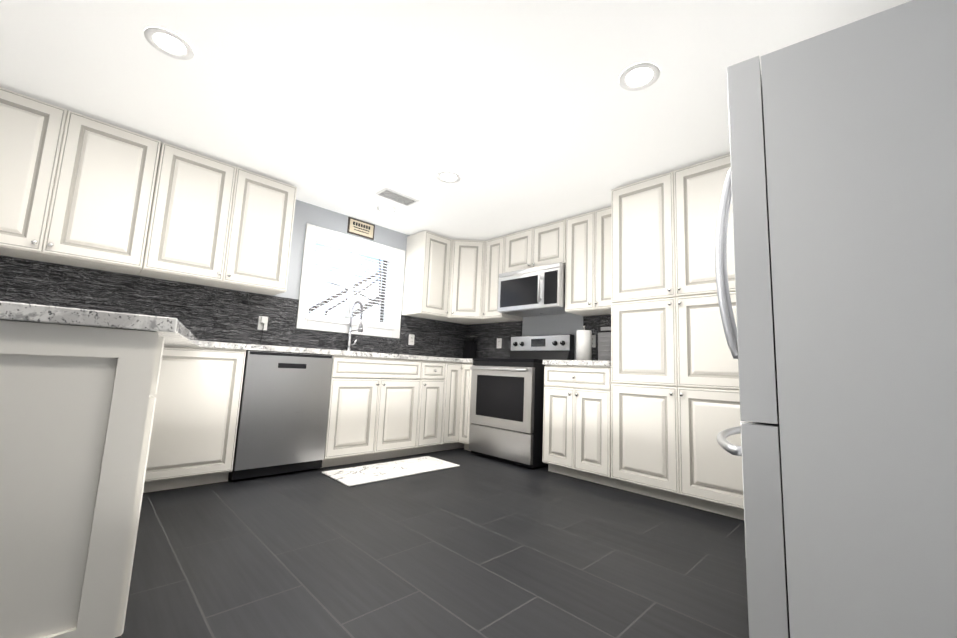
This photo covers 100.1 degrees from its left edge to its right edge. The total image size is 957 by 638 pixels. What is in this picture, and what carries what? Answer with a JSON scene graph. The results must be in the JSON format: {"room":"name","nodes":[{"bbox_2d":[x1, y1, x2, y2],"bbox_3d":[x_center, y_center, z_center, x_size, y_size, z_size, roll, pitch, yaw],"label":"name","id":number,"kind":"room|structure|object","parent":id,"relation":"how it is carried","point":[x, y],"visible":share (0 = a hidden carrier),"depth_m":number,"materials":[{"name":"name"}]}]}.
{"room":"kitchen","nodes":[
{"label":"kitchen","id":0,"kind":"room"},
{"bbox_2d":[0,200,467,357],"bbox_3d":[-2.077,-0.009,3.244,5.580,2.280,0.152,9,-10,-44],"label":"wall","id":1,"kind":"structure","parent":0,"point":[206,313],"depth_m":3.22,"materials":[{"name":"tile"}]},
{"bbox_2d":[0,87,163,275],"bbox_3d":[-2.595,-0.808,2.465,0.895,0.884,0.340,9,-10,-44],"label":"upper cabinet","id":2,"kind":"object","parent":1,"relation":"attached to","point":[78,190],"depth_m":2.41,"materials":[{"name":"white paint"}]},
{"bbox_2d":[140,143,296,295],"bbox_3d":[-1.960,-0.702,3.086,0.895,0.884,0.340,9,-10,-44],"label":"upper cabinet","id":3,"kind":"object","parent":1,"relation":"attached to","point":[215,223],"depth_m":2.93,"materials":[{"name":"white paint"}]},
{"bbox_2d":[257,316,267,329],"bbox_3d":[-1.808,0.034,3.372,0.072,0.116,0.038,9,-10,-44],"label":"electrical outlet","id":4,"kind":"object","parent":1,"relation":"attached to","point":[262,320],"visible":0.85,"depth_m":3.37,"materials":[{"name":"white plastic"}]},
{"bbox_2d":[296,223,404,338],"bbox_3d":[-1.268,-0.332,4.061,1.084,0.975,0.168,9,-10,-44],"label":"window","id":5,"kind":"structure","parent":1,"relation":"in","point":[305,320],"depth_m":4.03,"materials":[{"name":"white"}]},
{"bbox_2d":[308,237,393,324],"bbox_3d":[-1.272,-0.355,4.069,0.876,0.744,0.046,9,-10,-44],"label":"window blind","id":6,"kind":"object","parent":5,"relation":"attached to","point":[346,248],"visible":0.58,"depth_m":4.04,"materials":[{"name":"white plastic"}]},
{"bbox_2d":[347,217,374,239],"bbox_3d":[-1.195,-0.922,4.094,0.290,0.160,0.015,9,-10,-44],"label":"welcome sign","id":7,"kind":"object","parent":1,"relation":"attached to","point":[360,228],"visible":1,"depth_m":4.08,"materials":[{"name":"brown"}]},
{"bbox_2d":[408,334,414,344],"bbox_3d":[-0.741,0.230,4.436,0.072,0.116,0.008,9,-10,-44],"label":"electrical outlet","id":8,"kind":"object","parent":1,"relation":"attached to","point":[411,340],"visible":1,"depth_m":4.43,"materials":[{"name":"white plastic"}]},
{"bbox_2d":[402,231,451,318],"bbox_3d":[-0.558,-0.471,4.437,0.373,0.885,0.369,9,-10,-44],"label":"upper cabinet","id":9,"kind":"object","parent":1,"relation":"attached to","point":[426,277],"visible":1,"depth_m":4.32,"materials":[{"name":"white paint"}]},
{"bbox_2d":[468,313,610,360],"bbox_3d":[1.421,0.179,3.544,0.152,2.280,4.340,9,-10,-44],"label":"wall","id":10,"kind":"structure","parent":1,"relation":"attached to","point":[487,334],"depth_m":4.36,"materials":[{"name":"tile"}]},
{"bbox_2d":[432,240,499,324],"bbox_3d":[-0.123,-0.420,4.693,0.609,0.885,0.609,9,-10,-44],"label":"upper cabinet","id":11,"kind":"object","parent":10,"relation":"attached to","point":[467,283],"visible":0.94,"depth_m":4.46,"materials":[{"name":"white paint"}]},
{"bbox_2d":[497,338,501,347],"bbox_3d":[0.237,0.280,4.623,0.008,0.116,0.072,9,-10,-44],"label":"electrical outlet","id":12,"kind":"object","parent":10,"relation":"attached to","point":[499,342],"visible":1,"depth_m":4.62,"materials":[{"name":"white plastic"}]},
{"bbox_2d":[483,236,522,321],"bbox_3d":[0.276,-0.432,4.461,0.369,0.885,0.280,9,-10,-44],"label":"upper cabinet","id":13,"kind":"object","parent":10,"relation":"attached to","point":[495,257],"visible":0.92,"depth_m":4.36,"materials":[{"name":"white paint"}]},
{"bbox_2d":[504,219,565,272],"bbox_3d":[0.653,-0.687,4.119,0.369,0.433,0.759,9,-10,-44],"label":"upper cabinet","id":14,"kind":"object","parent":10,"relation":"attached to","point":[543,245],"visible":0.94,"depth_m":3.98,"materials":[{"name":"white paint"}]},
{"bbox_2d":[497,263,567,316],"bbox_3d":[0.598,-0.272,4.030,0.469,0.407,0.754,9,-10,-44],"label":"microwave","id":15,"kind":"object","parent":14,"relation":"attached to","point":[535,291],"visible":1,"depth_m":3.87,"materials":[{"name":"silver metal"}]},
{"bbox_2d":[565,207,610,315],"bbox_3d":[1.122,-0.504,3.608,0.369,0.885,0.596,9,-10,-44],"label":"upper cabinet","id":16,"kind":"object","parent":10,"relation":"attached to","point":[588,269],"visible":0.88,"depth_m":3.54,"materials":[{"name":"white paint"}]},
{"bbox_2d":[592,335,595,346],"bbox_3d":[1.071,0.209,3.781,0.008,0.116,0.072,9,-10,-44],"label":"electrical outlet","id":17,"kind":"object","parent":10,"relation":"attached to","point":[593,340],"visible":0.58,"depth_m":3.77,"materials":[{"name":"white plastic"}]},
{"bbox_2d":[115,448,748,637],"bbox_3d":[-0.606,1.052,1.559,5.580,0.120,4.480,9,-10,-44],"label":"floor","id":18,"kind":"structure","parent":0,"point":[473,545],"depth_m":1.71,"materials":[{"name":"tile"}]},
{"bbox_2d":[0,320,164,637],"bbox_3d":[-2.186,0.458,1.381,1.469,0.879,2.262,9,-10,-44],"label":"base cabinet","id":19,"kind":"object","parent":18,"relation":"on","point":[77,406],"visible":1,"depth_m":0.98,"materials":[{"name":"white paint"}]},
{"bbox_2d":[0,301,307,348],"bbox_3d":[-1.816,0.001,1.319,1.800,0.040,1.647,9,-10,-44],"label":"countertop","id":20,"kind":"structure","parent":19,"relation":"on","point":[174,331],"depth_m":1.03,"materials":[{"name":"white stone"}]},
{"bbox_2d":[143,345,245,492],"bbox_3d":[-2.050,0.627,2.674,0.657,0.879,0.618,9,-10,-44],"label":"base cabinet","id":21,"kind":"object","parent":18,"relation":"on","point":[197,396],"visible":0.6,"depth_m":2.52,"materials":[{"name":"white paint"}]},
{"bbox_2d":[228,351,332,479],"bbox_3d":[-1.580,0.693,3.099,0.602,0.856,0.591,9,-10,-44],"label":"dishwasher","id":22,"kind":"object","parent":18,"relation":"on","point":[283,415],"visible":0.96,"depth_m":2.86,"materials":[{"name":"silver metal"}]},
{"bbox_2d":[322,355,421,467],"bbox_3d":[-1.063,0.789,3.618,0.867,0.879,0.647,9,-10,-44],"label":"base cabinet","id":23,"kind":"object","parent":18,"relation":"on","point":[372,419],"visible":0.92,"depth_m":3.38,"materials":[{"name":"white paint"}]},
{"bbox_2d":[237,348,463,362],"bbox_3d":[-1.601,0.241,3.145,4.698,0.040,0.648,9,-10,-44],"label":"countertop","id":24,"kind":"structure","parent":23,"relation":"on","point":[310,350],"depth_m":3.30,"materials":[{"name":"white stone"}]},
{"bbox_2d":[220,323,263,344],"bbox_3d":[-1.846,0.111,3.159,0.338,0.201,0.238,9,-10,-44],"label":"cable","id":25,"kind":"object","parent":24,"relation":"on","point":[242,342],"visible":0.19,"depth_m":3.04,"materials":[{"name":"black plastic"}]},
{"bbox_2d":[346,300,362,350],"bbox_3d":[-1.155,0.075,3.844,0.108,0.504,0.252,9,-10,-44],"label":"faucet","id":26,"kind":"object","parent":24,"relation":"on","point":[359,329],"visible":0.96,"depth_m":3.86,"materials":[{"name":"silver metal"}]},
{"bbox_2d":[462,336,477,358],"bbox_3d":[-0.096,0.343,4.777,0.164,0.294,0.100,9,-10,-44],"label":"knife block","id":27,"kind":"object","parent":24,"relation":"on","point":[469,352],"visible":0.98,"depth_m":4.74,"materials":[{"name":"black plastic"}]},
{"bbox_2d":[322,456,459,486],"bbox_3d":[-0.662,1.188,3.178,1.000,0.012,0.430,9,-10,-44],"label":"kitchen mat","id":28,"kind":"object","parent":18,"relation":"on","point":[357,475],"visible":1,"depth_m":3.10,"materials":[{"name":"fabric"}]},
{"bbox_2d":[410,360,445,454],"bbox_3d":[-0.649,0.858,4.022,0.296,0.879,0.647,9,-10,-44],"label":"base cabinet","id":29,"kind":"object","parent":18,"relation":"on","point":[430,412],"visible":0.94,"depth_m":3.81,"materials":[{"name":"white paint"}]},
{"bbox_2d":[435,362,463,451],"bbox_3d":[-0.244,0.925,4.418,0.844,0.879,0.647,9,-10,-44],"label":"base cabinet","id":30,"kind":"object","parent":18,"relation":"on","point":[451,406],"visible":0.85,"depth_m":4.00,"materials":[{"name":"white paint"}]},
{"bbox_2d":[464,359,472,362],"bbox_3d":[0.123,0.457,4.263,0.649,0.040,0.146,9,-10,-44],"label":"countertop","id":31,"kind":"structure","parent":30,"relation":"on","point":[465,360],"depth_m":4.04,"materials":[{"name":"white stone"}]},
{"bbox_2d":[459,363,474,450],"bbox_3d":[0.080,0.914,4.215,0.647,0.879,0.193,9,-10,-44],"label":"base cabinet","id":32,"kind":"object","parent":18,"relation":"on","point":[464,426],"visible":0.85,"depth_m":4.02,"materials":[{"name":"white paint"}]},
{"bbox_2d":[469,334,573,467],"bbox_3d":[0.398,0.719,3.870,0.704,1.175,0.754,9,-10,-44],"label":"range","id":33,"kind":"object","parent":18,"relation":"on","point":[506,407],"visible":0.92,"depth_m":3.63,"materials":[{"name":"silver metal"}]},
{"bbox_2d":[542,365,616,487],"bbox_3d":[0.955,0.839,3.332,0.647,0.879,0.600,9,-10,-44],"label":"base cabinet","id":34,"kind":"object","parent":18,"relation":"on","point":[577,424],"visible":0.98,"depth_m":3.11,"materials":[{"name":"white paint"}]},
{"bbox_2d":[543,360,610,365],"bbox_3d":[0.981,0.384,3.400,0.644,0.040,0.604,9,-10,-44],"label":"countertop","id":35,"kind":"structure","parent":34,"relation":"on","point":[545,362],"depth_m":3.15,"materials":[{"name":"white stone"}]},
{"bbox_2d":[576,326,591,359],"bbox_3d":[0.965,0.227,3.666,0.150,0.337,0.150,9,-10,-44],"label":"paper towel","id":36,"kind":"object","parent":35,"relation":"on","point":[583,344],"visible":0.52,"depth_m":3.61,"materials":[{"name":"white paper"}]},
{"bbox_2d":[598,325,610,360],"bbox_3d":[1.208,0.219,3.435,0.247,0.315,0.286,9,-10,-44],"label":"air fryer","id":37,"kind":"object","parent":35,"relation":"on","point":[604,342],"visible":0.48,"depth_m":3.41,"materials":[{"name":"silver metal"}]},
{"bbox_2d":[611,154,743,519],"bbox_3d":[1.525,0.111,2.873,0.647,2.255,0.933,9,-10,-44],"label":"pantry","id":38,"kind":"object","parent":18,"relation":"on","point":[675,403],"visible":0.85,"depth_m":2.68,"materials":[{"name":"white paint"}]},
{"bbox_2d":[715,0,956,637],"bbox_3d":[1.240,0.143,1.310,0.800,1.775,0.915,-3,-9,38],"label":"fridge","id":39,"kind":"object","parent":18,"relation":"on","point":[840,186],"visible":1,"depth_m":1.00,"materials":[{"name":"white metal"}]},
{"bbox_2d":[0,0,911,240],"bbox_3d":[-0.505,-1.317,1.859,5.580,0.100,4.480,9,-10,-44],"label":"ceiling","id":40,"kind":"structure","parent":0,"point":[517,116],"depth_m":2.14,"materials":[{"name":"white paint"}]},
{"bbox_2d":[144,27,193,59],"bbox_3d":[-1.461,-1.299,1.897,0.190,0.007,0.190,9,-10,-44],"label":"recessed light","id":41,"kind":"object","parent":40,"relation":"in","point":[169,43],"visible":1,"depth_m":1.89,"materials":[{"name":"white plastic"}]},
{"bbox_2d":[376,205,396,212],"bbox_3d":[-0.865,-1.035,3.778,0.190,0.007,0.190,9,-10,-44],"label":"recessed light","id":42,"kind":"object","parent":40,"relation":"in","point":[386,208],"visible":1,"depth_m":3.77,"materials":[{"name":"white"}]},
{"bbox_2d":[375,188,418,205],"bbox_3d":[-0.707,-1.062,3.506,0.340,0.009,0.170,9,-10,-44],"label":"ceiling vent","id":43,"kind":"object","parent":40,"relation":"in","point":[395,196],"visible":0.98,"depth_m":3.49,"materials":[{"name":"white plastic"}]},
{"bbox_2d":[436,171,460,182],"bbox_3d":[-0.232,-1.094,3.098,0.190,0.007,0.190,9,-10,-44],"label":"recessed light","id":44,"kind":"object","parent":40,"relation":"in","point":[448,176],"visible":1,"depth_m":3.09,"materials":[{"name":"white"}]},
{"bbox_2d":[619,62,659,90],"bbox_3d":[0.793,-1.192,1.979,0.190,0.007,0.190,9,-10,-44],"label":"recessed light","id":45,"kind":"object","parent":40,"relation":"in","point":[639,76],"visible":1,"depth_m":1.97,"materials":[{"name":"white plastic"}]},
{"label":"outside","id":46,"kind":"structure","parent":0,"visible":0},
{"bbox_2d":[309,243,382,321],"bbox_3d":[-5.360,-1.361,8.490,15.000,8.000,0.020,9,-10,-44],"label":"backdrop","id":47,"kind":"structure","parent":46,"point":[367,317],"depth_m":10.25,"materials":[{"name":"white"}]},
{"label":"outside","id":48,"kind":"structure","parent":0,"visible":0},
{"bbox_2d":[308,259,386,321],"bbox_3d":[-1.872,-0.192,6.559,3.268,5.508,0.800,9,-10,-44],"label":"tree","id":49,"kind":"object","parent":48,"point":[368,305],"depth_m":6.41,"materials":[{"name":"brown plant"}]}
]}

